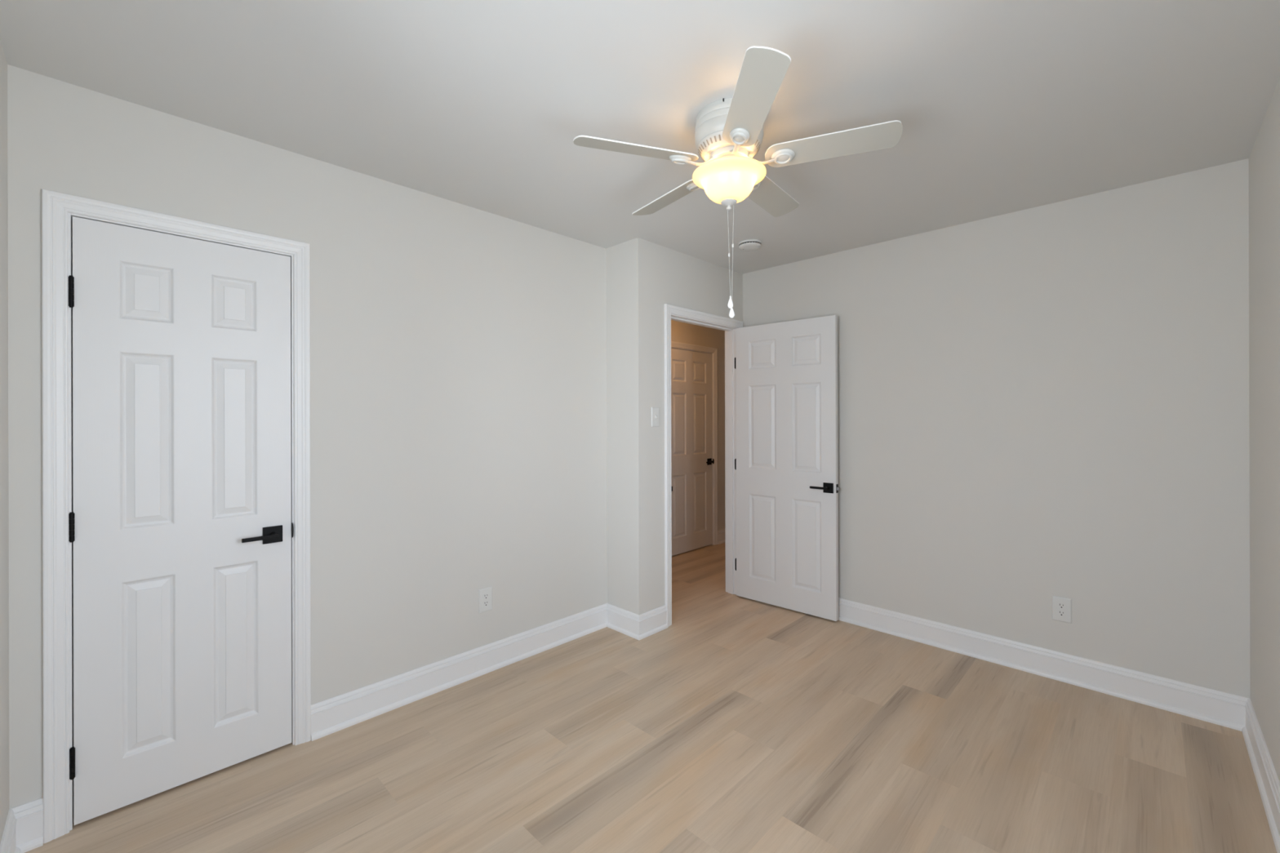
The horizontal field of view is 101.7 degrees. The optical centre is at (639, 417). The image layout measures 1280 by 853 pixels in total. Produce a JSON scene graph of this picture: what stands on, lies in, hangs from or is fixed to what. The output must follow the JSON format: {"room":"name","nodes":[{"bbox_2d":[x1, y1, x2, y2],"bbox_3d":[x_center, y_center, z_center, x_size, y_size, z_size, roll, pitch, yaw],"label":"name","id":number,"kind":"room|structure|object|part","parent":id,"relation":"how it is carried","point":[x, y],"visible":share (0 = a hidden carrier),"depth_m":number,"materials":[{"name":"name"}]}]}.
{"room":"empty bedroom","nodes":[
{"label":"empty bedroom","id":0,"kind":"room"},
{"bbox_2d":[0,40,8,844],"bbox_3d":[-1.325,0.130,0.906,3.772,2.485,0.120,0,0,44],"label":"wall","id":1,"kind":"structure","parent":0,"point":[4,518],"depth_m":1.57,"materials":[{"name":"paint"}]},
{"bbox_2d":[0,808,21,852],"bbox_3d":[-0.950,1.300,0.643,2.872,0.142,0.026,0,0,44],"label":"baseboard","id":2,"kind":"structure","parent":1,"relation":"attached to","point":[8,842],"depth_m":1.58,"materials":[{"name":"white paint"}]},
{"bbox_2d":[7,64,607,808],"bbox_3d":[-1.147,0.130,2.582,0.120,2.485,2.523,0,0,44],"label":"wall","id":3,"kind":"structure","parent":0,"point":[458,351],"depth_m":2.46,"materials":[{"name":"paint"}]},
{"bbox_2d":[10,797,43,852],"bbox_3d":[-1.950,1.303,1.655,0.026,0.142,0.071,0,0,44],"label":"baseboard","id":4,"kind":"structure","parent":3,"relation":"attached to","point":[28,815],"depth_m":1.66,"materials":[{"name":"white paint"}]},
{"bbox_2d":[41,188,311,844],"bbox_3d":[-1.711,0.318,1.993,0.138,2.111,0.750,0,0,44],"label":"door frame","id":5,"kind":"structure","parent":3,"relation":"attached to","point":[56,206],"depth_m":1.72,"materials":[{"name":"white paint"}]},
{"bbox_2d":[68,216,293,825],"bbox_3d":[-1.670,0.345,1.949,0.090,2.032,0.631,0,0,44],"label":"door","id":6,"kind":"structure","parent":3,"relation":"in","point":[181,530],"depth_m":1.92,"materials":[{"name":"white paint"}]},
{"bbox_3d":[-1.515,0.479,2.076,0.047,0.021,0.120,0,0,44],"label":"lever","id":7,"kind":"part","parent":6,"relation":"part of","materials":[{"name":"black metal"}]},
{"bbox_3d":[-1.449,0.472,2.173,0.019,0.062,0.002,0,0,44],"label":"strike plate","id":8,"kind":"part","parent":6,"relation":"part of","materials":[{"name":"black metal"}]},
{"bbox_2d":[311,603,607,741],"bbox_3d":[-0.804,1.300,2.824,0.026,0.142,1.702,0,0,44],"label":"baseboard","id":9,"kind":"structure","parent":3,"relation":"attached to","point":[330,716],"depth_m":2.63,"materials":[{"name":"white paint"}]},
{"bbox_2d":[478,586,492,613],"bbox_3d":[-0.832,0.984,2.809,0.008,0.127,0.080,0,0,44],"label":"wall outlet","id":10,"kind":"object","parent":3,"relation":"attached to","point":[485,595],"visible":1,"depth_m":2.80,"materials":[{"name":"white plastic"}]},
{"bbox_2d":[483,600,488,606],"bbox_3d":[-0.830,1.004,2.807,0.002,0.028,0.034,0,0,44],"label":"receptacle","id":11,"kind":"object","parent":10,"relation":"attached to","point":[486,603],"depth_m":2.81,"materials":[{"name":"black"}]},
{"bbox_2d":[483,593,488,599],"bbox_3d":[-0.830,0.965,2.807,0.002,0.028,0.034,0,0,44],"label":"receptacle","id":12,"kind":"object","parent":10,"relation":"attached to","point":[486,596],"depth_m":2.81,"materials":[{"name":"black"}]},
{"bbox_2d":[606,237,648,614],"bbox_3d":[-0.126,0.127,3.411,0.417,2.485,0.090,0,0,44],"label":"wall","id":13,"kind":"structure","parent":0,"point":[627,262],"depth_m":3.31,"materials":[{"name":"paint"}]},
{"bbox_2d":[606,603,667,639],"bbox_3d":[-0.026,1.298,3.405,0.323,0.142,0.268,0,0,44],"label":"baseboard","id":14,"kind":"structure","parent":13,"relation":"attached to","point":[638,627],"depth_m":3.31,"materials":[{"name":"white paint"}]},
{"bbox_2d":[0,0,1279,274],"bbox_3d":[0.859,-1.168,3.052,3.932,0.100,6.340,0,0,44],"label":"ceiling","id":15,"kind":"structure","parent":0,"point":[1002,107],"depth_m":1.77,"materials":[{"name":"paint"}]},
{"bbox_2d":[573,45,902,318],"bbox_3d":[0.338,-0.743,1.971,1.105,0.746,1.097,0,0,44],"label":"ceiling fan","id":16,"kind":"object","parent":15,"relation":"hanging from","point":[729,131],"visible":1,"depth_m":1.84,"materials":[{"name":"white wood"}]},
{"bbox_3d":[-0.009,-0.944,1.839,0.452,0.034,0.120,1,0,-16],"label":"blade","id":17,"kind":"part","parent":16,"relation":"part of","materials":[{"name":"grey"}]},
{"bbox_3d":[0.129,-0.939,2.227,0.120,0.034,0.452,0,0,-35],"label":"blade","id":18,"kind":"part","parent":16,"relation":"part of","materials":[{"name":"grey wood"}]},
{"bbox_3d":[0.332,-0.625,1.943,0.011,0.350,0.002,0,0,10],"label":"pull chain","id":19,"kind":"part","parent":16,"relation":"part of","materials":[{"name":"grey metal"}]},
{"bbox_3d":[0.331,-0.860,1.940,0.271,0.113,0.271,0,0,44],"label":"lamp shade","id":20,"kind":"part","parent":16,"relation":"part of","materials":[{"name":"white glass"}]},
{"bbox_3d":[0.346,-0.607,1.943,0.009,0.385,0.002,0,0,10],"label":"pull chain","id":21,"kind":"part","parent":16,"relation":"part of","materials":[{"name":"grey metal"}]},
{"bbox_3d":[0.338,-0.952,1.582,0.120,0.034,0.452,0,-2,-1],"label":"blade","id":22,"kind":"part","parent":16,"relation":"part of","materials":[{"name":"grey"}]},
{"bbox_3d":[0.547,-0.943,2.219,0.120,0.034,0.452,0,0,38],"label":"blade","id":23,"kind":"part","parent":16,"relation":"part of","materials":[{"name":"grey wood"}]},
{"bbox_3d":[0.669,-0.951,1.827,0.452,0.034,0.120,-2,-1,19],"label":"blade","id":24,"kind":"part","parent":16,"relation":"part of","materials":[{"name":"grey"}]},
{"bbox_2d":[738,239,761,250],"bbox_3d":[0.705,-1.099,3.341,0.146,0.035,0.146,0,0,44],"label":"smoke detector","id":25,"kind":"object","parent":15,"relation":"attached to","point":[749,244],"visible":1,"depth_m":3.30,"materials":[{"name":"white plastic"}]},
{"bbox_2d":[24,542,1276,852],"bbox_3d":[0.866,1.407,3.051,3.932,0.080,6.340,0,0,44],"label":"floor","id":26,"kind":"structure","parent":0,"point":[740,724],"depth_m":2.02,"materials":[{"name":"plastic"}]},
{"bbox_2d":[648,240,742,611],"bbox_3d":[1.220,0.124,4.564,0.110,2.485,3.440,0,0,44],"label":"wall","id":27,"kind":"structure","parent":0,"point":[677,278],"depth_m":3.39,"materials":[{"name":"paint"}]},
{"bbox_2d":[651,407,659,426],"bbox_3d":[0.104,-0.003,3.334,0.018,0.124,0.074,0,0,44],"label":"light switch","id":28,"kind":"object","parent":27,"relation":"attached to","point":[655,411],"visible":1,"depth_m":3.33,"materials":[{"name":"white plastic"}]},
{"bbox_2d":[664,303,743,626],"bbox_3d":[0.438,0.313,3.766,0.146,2.111,0.901,0,0,44],"label":"door frame","id":29,"kind":"structure","parent":27,"relation":"attached to","point":[730,331],"depth_m":3.96,"materials":[{"name":"white paint"}]},
{"bbox_2d":[734,315,839,621],"bbox_3d":[1.019,0.339,3.729,0.812,2.032,0.145,0,0,42],"label":"door","id":30,"kind":"structure","parent":27,"relation":"in","point":[786,460],"depth_m":3.68,"materials":[{"name":"white paint"}]},
{"bbox_3d":[1.206,0.473,3.497,0.120,0.021,0.047,0,0,42],"label":"lever","id":31,"kind":"part","parent":30,"relation":"part of","materials":[{"name":"black metal"}]},
{"bbox_2d":[671,320,724,530],"bbox_3d":[-0.468,0.128,4.388,0.120,2.485,6.054,0,0,44],"label":"wall","id":32,"kind":"structure","parent":0,"point":[682,332],"depth_m":5.65,"materials":[{"name":"paint"}]},
{"bbox_2d":[671,348,714,555],"bbox_3d":[0.518,0.340,5.294,0.090,2.032,0.766,0,0,44],"label":"door","id":33,"kind":"structure","parent":32,"relation":"in","point":[692,460],"depth_m":5.31,"materials":[{"name":"white paint"}]},
{"bbox_2d":[671,341,717,545],"bbox_3d":[0.474,0.313,5.335,0.138,2.110,0.894,0,0,44],"label":"door frame","id":34,"kind":"structure","parent":32,"relation":"attached to","point":[673,344],"depth_m":5.58,"materials":[{"name":"white paint"}]},
{"bbox_2d":[717,528,725,544],"bbox_3d":[1.271,1.295,6.054,0.026,0.142,1.245,0,0,44],"label":"baseboard","id":35,"kind":"structure","parent":32,"relation":"attached to","point":[721,533],"depth_m":5.65,"materials":[{"name":"white paint"}]},
{"bbox_2d":[742,158,1249,698],"bbox_3d":[1.809,0.122,3.162,2.695,2.485,0.120,0,0,44],"label":"wall","id":36,"kind":"structure","parent":0,"point":[1037,404],"depth_m":2.71,"materials":[{"name":"paint"}]},
{"bbox_2d":[838,597,1248,731],"bbox_3d":[1.718,1.294,3.151,2.574,0.142,0.026,0,0,44],"label":"baseboard","id":37,"kind":"structure","parent":36,"relation":"attached to","point":[1225,709],"depth_m":2.69,"materials":[{"name":"white paint"}]},
{"bbox_2d":[1052,595,1071,623],"bbox_3d":[2.187,0.997,2.703,0.080,0.127,0.008,0,0,44],"label":"wall outlet","id":38,"kind":"object","parent":36,"relation":"attached to","point":[1061,606],"visible":1,"depth_m":2.70,"materials":[{"name":"white plastic"}]},
{"bbox_2d":[1057,610,1066,616],"bbox_3d":[2.185,1.017,2.701,0.034,0.028,0.002,0,0,44],"label":"receptacle","id":39,"kind":"object","parent":38,"relation":"attached to","point":[1060,613],"depth_m":2.70,"materials":[{"name":"white plastic"}]},
{"bbox_2d":[1057,602,1066,608],"bbox_3d":[2.185,0.978,2.701,0.034,0.028,0.002,0,0,44],"label":"receptacle","id":40,"kind":"object","parent":38,"relation":"attached to","point":[1060,605],"depth_m":2.70,"materials":[{"name":"white plastic"}]},
{"bbox_2d":[1248,76,1279,782],"bbox_3d":[1.354,0.123,0.859,0.120,2.485,3.804,0,0,44],"label":"wall","id":41,"kind":"structure","parent":0,"point":[1264,156],"depth_m":1.94,"materials":[{"name":"paint"}]},
{"bbox_2d":[1241,698,1279,852],"bbox_3d":[1.347,1.294,0.953,0.026,0.142,3.684,0,0,44],"label":"baseboard","id":42,"kind":"structure","parent":41,"relation":"attached to","point":[1268,782],"depth_m":1.89,"materials":[{"name":"white paint"}]}
]}

